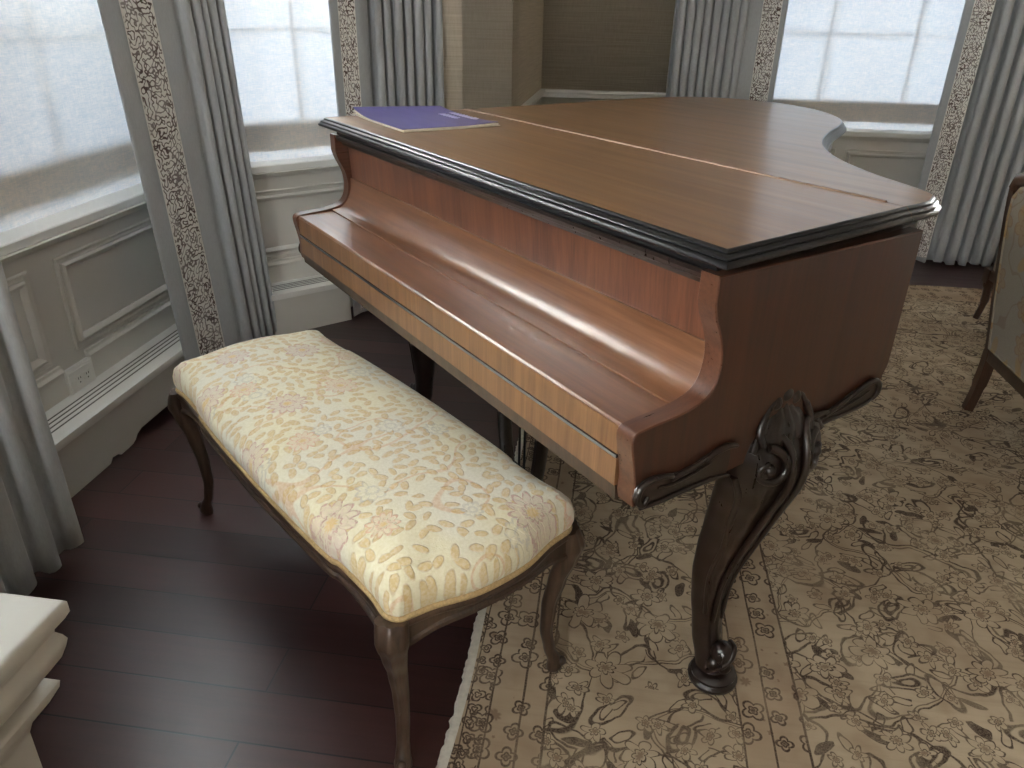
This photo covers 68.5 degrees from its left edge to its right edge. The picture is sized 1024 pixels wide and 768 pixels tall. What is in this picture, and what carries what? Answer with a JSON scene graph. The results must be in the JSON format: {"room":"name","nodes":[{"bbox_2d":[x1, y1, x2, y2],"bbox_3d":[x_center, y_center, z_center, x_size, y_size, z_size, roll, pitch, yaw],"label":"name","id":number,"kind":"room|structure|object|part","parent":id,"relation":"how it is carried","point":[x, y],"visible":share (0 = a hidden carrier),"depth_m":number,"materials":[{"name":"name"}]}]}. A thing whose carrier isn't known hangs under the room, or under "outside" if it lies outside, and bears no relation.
{"room":"music room","nodes":[
{"label":"music room","id":0,"kind":"room"},
{"bbox_2d":[0,201,175,411],"bbox_3d":[-1.476,-0.900,1.707,0.246,2.600,2.210,5,27,7],"label":"wall","id":1,"kind":"structure","parent":0,"point":[97,290],"depth_m":2.39,"materials":[{"name":"white paint"}]},
{"bbox_2d":[0,183,145,257],"bbox_3d":[-1.563,0.013,1.274,0.144,0.030,3.775,5,27,7],"label":"trim","id":2,"kind":"structure","parent":1,"relation":"attached to","point":[18,238],"depth_m":2.29,"materials":[{"name":"paint"}]},
{"bbox_2d":[64,357,95,394],"bbox_3d":[-1.356,-0.024,2.360,0.027,0.080,0.120,5,27,7],"label":"electrical outlet","id":3,"kind":"object","parent":1,"relation":"attached to","point":[79,375],"visible":1,"depth_m":2.35,"materials":[{"name":"plastic"}]},
{"bbox_2d":[75,373,83,385],"bbox_3d":[-1.348,-0.014,2.342,0.004,0.030,0.032,5,27,7],"label":"socket","id":4,"kind":"object","parent":3,"relation":"attached to","point":[79,377],"depth_m":2.34,"materials":[{"name":"plastic"}]},
{"bbox_2d":[83,368,91,379],"bbox_3d":[-1.343,-0.031,2.376,0.004,0.030,0.032,5,27,7],"label":"socket","id":5,"kind":"object","parent":3,"relation":"attached to","point":[87,372],"depth_m":2.37,"materials":[{"name":"plastic"}]},
{"bbox_2d":[252,165,352,306],"bbox_3d":[-0.882,-1.541,3.015,1.000,2.600,0.246,-18,32,-33],"label":"wall","id":6,"kind":"structure","parent":0,"point":[280,195],"depth_m":3.24,"materials":[{"name":"white paint"}]},
{"bbox_2d":[250,155,337,173],"bbox_3d":[-0.872,-0.968,3.267,0.973,0.030,0.144,-18,32,-33],"label":"trim","id":7,"kind":"structure","parent":6,"relation":"attached to","point":[259,167],"depth_m":3.17,"materials":[{"name":"paint"}]},
{"bbox_2d":[442,0,519,109],"bbox_3d":[-0.192,-1.666,3.293,0.428,2.600,0.220,5,27,7],"label":"wall pier","id":8,"kind":"object","parent":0,"point":[452,12],"depth_m":3.28,"materials":[{"name":"beige paint"}]},
{"bbox_2d":[462,0,543,108],"bbox_3d":[-0.016,-1.885,3.737,0.220,2.600,1.250,5,27,7],"label":"wall","id":9,"kind":"structure","parent":0,"point":[530,38],"depth_m":3.36,"materials":[{"name":"beige paint"}]},
{"bbox_2d":[521,89,545,105],"bbox_3d":[0.099,-1.462,3.928,0.031,0.047,1.250,5,27,7],"label":"trim","id":10,"kind":"structure","parent":9,"relation":"attached to","point":[531,101],"depth_m":4.06,"materials":[{"name":"paint"}]},
{"bbox_2d":[27,260,993,767],"bbox_3d":[1.098,0.535,1.913,6.300,0.060,7.000,5,27,7],"label":"floor","id":11,"kind":"structure","parent":0,"point":[195,639],"depth_m":1.71,"materials":[{"name":"brown wood"}]},
{"bbox_2d":[0,593,69,767],"bbox_3d":[-1.005,0.677,0.803,0.763,0.602,0.753,5,27,7],"label":"base cabinet","id":12,"kind":"object","parent":11,"relation":"on","point":[30,645],"visible":1,"depth_m":0.93,"materials":[{"name":"white paint"}]},
{"bbox_2d":[45,323,184,497],"bbox_3d":[-1.457,0.621,1.359,0.164,0.191,4.020,5,27,7],"label":"radiator cover","id":13,"kind":"object","parent":11,"relation":"on","point":[91,426],"visible":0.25,"depth_m":2.35,"materials":[{"name":"paint"}]},
{"bbox_2d":[271,274,351,334],"bbox_3d":[-0.915,-0.359,3.343,0.360,0.191,0.164,-18,32,-33],"label":"radiator cover","id":14,"kind":"object","parent":11,"relation":"on","point":[305,303],"visible":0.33,"depth_m":3.29,"materials":[{"name":"paint"}]},
{"bbox_2d":[436,285,1023,767],"bbox_3d":[1.703,0.492,1.947,3.517,0.006,4.670,5,27,7],"label":"rug","id":15,"kind":"object","parent":11,"relation":"on","point":[878,622],"visible":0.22,"depth_m":1.78,"materials":[{"name":"fabric"}]},
{"bbox_2d":[167,330,585,767],"bbox_3d":[-0.378,0.273,1.764,0.467,0.488,1.144,-19,33,-35],"label":"piano bench","id":16,"kind":"object","parent":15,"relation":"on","point":[426,522],"visible":1,"depth_m":1.44,"materials":[{"name":"fabric"}]},
{"bbox_3d":[-0.860,0.187,2.032,0.080,0.386,0.058,-4,27,-10],"label":"leg","id":17,"kind":"part","parent":16,"relation":"part of","materials":[{"name":"brown wood"}]},
{"bbox_2d":[172,330,574,616],"bbox_3d":[-0.375,0.100,1.678,0.444,0.102,1.140,-19,33,-35],"label":"seat cushion","id":18,"kind":"object","parent":16,"relation":"on","point":[420,513],"depth_m":1.45,"materials":[{"name":"fabric"}]},
{"bbox_3d":[-0.205,0.553,1.318,0.058,0.380,0.080,-8,28,-17],"label":"leg","id":19,"kind":"part","parent":16,"relation":"part of","materials":[{"name":"brown wood"}]},
{"bbox_3d":[0.103,0.444,1.549,0.080,0.380,0.058,15,30,26],"label":"leg","id":20,"kind":"part","parent":16,"relation":"part of","materials":[{"name":"brown wood"}]},
{"bbox_2d":[293,97,940,694],"bbox_3d":[0.479,-0.192,2.152,1.709,1.003,1.576,-15,31,-30],"label":"grand piano","id":21,"kind":"object","parent":15,"relation":"on","point":[673,297],"visible":0.97,"depth_m":1.34,"materials":[{"name":"brown wood"}]},
{"bbox_3d":[-0.361,-0.593,2.298,0.632,0.350,0.036,-15,31,-30],"label":"cheek panel","id":22,"kind":"part","parent":21,"relation":"part of","materials":[{"name":"brown wood"}]},
{"bbox_3d":[-0.330,-0.194,2.514,0.182,0.653,0.182,6,27,10],"label":"leg","id":23,"kind":"part","parent":21,"relation":"part of","materials":[{"name":"brown wood"}]},
{"bbox_2d":[353,106,499,132],"bbox_3d":[-0.244,-0.742,2.082,0.280,0.024,0.360,-14,30,-28],"label":"book","id":24,"kind":"object","parent":21,"relation":"on","point":[404,119],"visible":1,"depth_m":2.08,"materials":[{"name":"purple paper"}]},
{"bbox_3d":[-0.184,-0.201,1.661,0.100,0.056,1.407,-15,31,-30],"label":"key lid","id":25,"kind":"part","parent":21,"relation":"part of","materials":[{"name":"brown wood"}]},
{"bbox_3d":[0.030,0.031,1.951,0.007,0.550,0.031,-15,31,-30],"label":"pedal rod","id":26,"kind":"part","parent":21,"relation":"part of","materials":[{"name":"metal"}]},
{"bbox_3d":[-0.093,-0.424,1.613,0.050,0.032,1.407,-15,31,-30],"label":"cornice moulding","id":27,"kind":"part","parent":21,"relation":"part of","materials":[{"name":"brown wood"}]},
{"bbox_3d":[-0.077,-0.385,1.645,0.022,0.116,1.407,-15,31,-30],"label":"music desk panel","id":28,"kind":"part","parent":21,"relation":"part of","materials":[{"name":"brown wood"}]},
{"bbox_3d":[0.065,-0.506,1.679,0.475,0.025,1.531,-15,31,-30],"label":"flap edge moulding","id":29,"kind":"part","parent":21,"relation":"part of","materials":[{"name":"black wood"}]},
{"bbox_3d":[0.712,-0.700,2.091,1.108,0.024,1.494,-15,31,-30],"label":"lid","id":30,"kind":"part","parent":21,"relation":"part of","materials":[{"name":"brown wood"}]},
{"bbox_3d":[0.449,0.349,1.450,0.182,0.647,0.182,6,27,10],"label":"leg","id":31,"kind":"part","parent":21,"relation":"part of","materials":[{"name":"brown wood"}]},
{"bbox_3d":[0.428,-0.041,1.222,0.632,0.350,0.036,-15,31,-30],"label":"cheek panel","id":32,"kind":"part","parent":21,"relation":"part of","materials":[{"name":"brown wood"}]},
{"bbox_3d":[0.720,-0.701,2.096,1.126,0.025,1.532,-15,31,-30],"label":"lid edge moulding","id":33,"kind":"part","parent":21,"relation":"part of","materials":[{"name":"black wood"}]},
{"bbox_2d":[973,254,997,318],"bbox_3d":[2.505,-0.547,3.073,0.718,0.876,0.696,5,27,7],"label":"armchair","id":34,"kind":"object","parent":15,"relation":"on","point":[989,272],"visible":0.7,"depth_m":3.49,"materials":[{"name":"brown wood"}]},
{"bbox_3d":[2.211,-0.419,3.510,0.052,0.246,0.052,5,27,7],"label":"leg","id":35,"kind":"part","parent":34,"relation":"part of","materials":[{"name":"brown wood"}]},
{"bbox_3d":[2.453,-0.359,3.175,0.604,0.045,0.612,5,27,7],"label":"seat rail","id":36,"kind":"part","parent":34,"relation":"part of","materials":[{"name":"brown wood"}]},
{"bbox_2d":[962,173,1023,411],"bbox_3d":[1.878,-0.153,2.258,0.718,0.876,0.696,5,27,7],"label":"armchair","id":37,"kind":"object","parent":15,"relation":"on","point":[1003,352],"visible":1,"depth_m":2.44,"materials":[{"name":"brown wood"}]},
{"bbox_3d":[1.923,0.043,2.348,0.604,0.045,0.612,5,27,7],"label":"seat rail","id":38,"kind":"part","parent":37,"relation":"part of","materials":[{"name":"brown wood"}]},
{"bbox_3d":[1.556,-0.530,2.122,0.052,0.092,0.588,5,27,7],"label":"crest rail","id":39,"kind":"part","parent":37,"relation":"part of","materials":[{"name":"brown wood"}]},
{"bbox_2d":[541,0,929,187],"bbox_3d":[1.546,-2.086,4.202,3.170,2.600,0.246,5,27,7],"label":"wall","id":40,"kind":"structure","parent":0,"point":[606,45],"depth_m":4.34,"materials":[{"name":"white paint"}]},
{"bbox_2d":[541,88,665,99],"bbox_3d":[0.690,-1.690,4.409,1.050,0.047,0.030,5,27,7],"label":"trim","id":41,"kind":"structure","parent":40,"relation":"attached to","point":[561,93],"depth_m":4.42,"materials":[{"name":"paint"}]},
{"bbox_2d":[842,128,931,139],"bbox_3d":[2.033,-1.466,4.380,1.650,0.030,0.162,5,27,7],"label":"trim","id":42,"kind":"structure","parent":40,"relation":"attached to","point":[902,134],"depth_m":4.30,"materials":[{"name":"paint"}]},
{"bbox_3d":[1.145,-1.840,0.727,6.300,0.050,7.000,5,27,7],"label":"ceiling","id":43,"kind":"structure","parent":0,"visible":0},
{"bbox_2d":[0,260,83,595],"bbox_3d":[-1.175,-0.559,1.079,0.050,2.538,0.744,5,27,8],"label":"curtain","id":44,"kind":"object","parent":43,"relation":"hanging from","point":[39,521],"visible":0.94,"depth_m":1.76,"materials":[{"name":"grey fabric"}]},
{"bbox_2d":[97,0,276,360],"bbox_3d":[-1.074,-1.190,2.346,0.060,2.538,0.788,5,27,9],"label":"curtain","id":45,"kind":"object","parent":43,"relation":"hanging from","point":[172,60],"visible":0.94,"depth_m":2.59,"materials":[{"name":"grey fabric"}]},
{"bbox_3d":[-1.114,-1.145,2.220,0.004,2.508,0.358,5,27,7],"label":"embroidered trim","id":46,"kind":"part","parent":45,"relation":"part of","materials":[{"name":"beige fabric"}]},
{"bbox_2d":[328,0,444,316],"bbox_3d":[-0.517,-1.521,3.030,0.523,2.538,0.096,-19,33,-34],"label":"curtain","id":47,"kind":"object","parent":43,"relation":"hanging from","point":[386,52],"visible":0.26,"depth_m":3.10,"materials":[{"name":"grey fabric"}]},
{"bbox_3d":[-0.641,-1.475,2.900,0.079,2.508,0.005,-22,35,-38],"label":"embroidered trim","id":48,"kind":"part","parent":47,"relation":"part of","materials":[{"name":"beige fabric"}]},
{"bbox_2d":[665,0,788,101],"bbox_3d":[1.144,-1.952,3.961,0.572,2.538,0.095,6,27,9],"label":"curtain","id":49,"kind":"object","parent":43,"relation":"hanging from","point":[719,48],"visible":0.36,"depth_m":4.02,"materials":[{"name":"grey fabric"}]},
{"bbox_3d":[1.351,-1.940,3.911,0.108,2.508,0.004,23,34,36],"label":"embroidered trim","id":50,"kind":"part","parent":49,"relation":"part of","materials":[{"name":"beige fabric"}]},
{"bbox_2d":[916,0,1023,266],"bbox_3d":[2.756,-1.812,3.744,0.936,2.538,0.104,6,27,9],"label":"curtain","id":51,"kind":"object","parent":43,"relation":"hanging from","point":[975,151],"visible":0.84,"depth_m":4.03,"materials":[{"name":"grey fabric"}]},
{"bbox_3d":[-1.457,-1.198,1.866,0.040,1.609,1.320,5,27,7],"label":"window","id":52,"kind":"structure","parent":0,"visible":0},
{"bbox_2d":[0,0,140,232],"bbox_3d":[-1.422,-1.194,1.862,0.024,1.611,1.300,5,27,7],"label":"window shade","id":53,"kind":"object","parent":52,"relation":"attached to","point":[65,140],"visible":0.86,"depth_m":2.30,"materials":[{"name":"fabric"}]},
{"bbox_3d":[-0.892,-1.725,2.944,0.800,1.609,0.040,-18,32,-33],"label":"window","id":54,"kind":"structure","parent":0,"visible":0},
{"bbox_2d":[224,0,337,161],"bbox_3d":[-0.871,-1.711,2.919,0.780,1.611,0.024,-18,32,-33],"label":"window shade","id":55,"kind":"object","parent":54,"relation":"attached to","point":[282,52],"visible":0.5,"depth_m":3.10,"materials":[{"name":"fabric"}]},
{"label":"window","id":56,"kind":"structure","parent":0,"visible":0},
{"bbox_2d":[773,0,965,130],"bbox_3d":[2.028,-2.216,4.048,1.380,1.611,0.024,5,27,7],"label":"window shade","id":57,"kind":"object","parent":56,"relation":"attached to","point":[866,64],"visible":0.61,"depth_m":4.24,"materials":[{"name":"fabric"}]}
]}

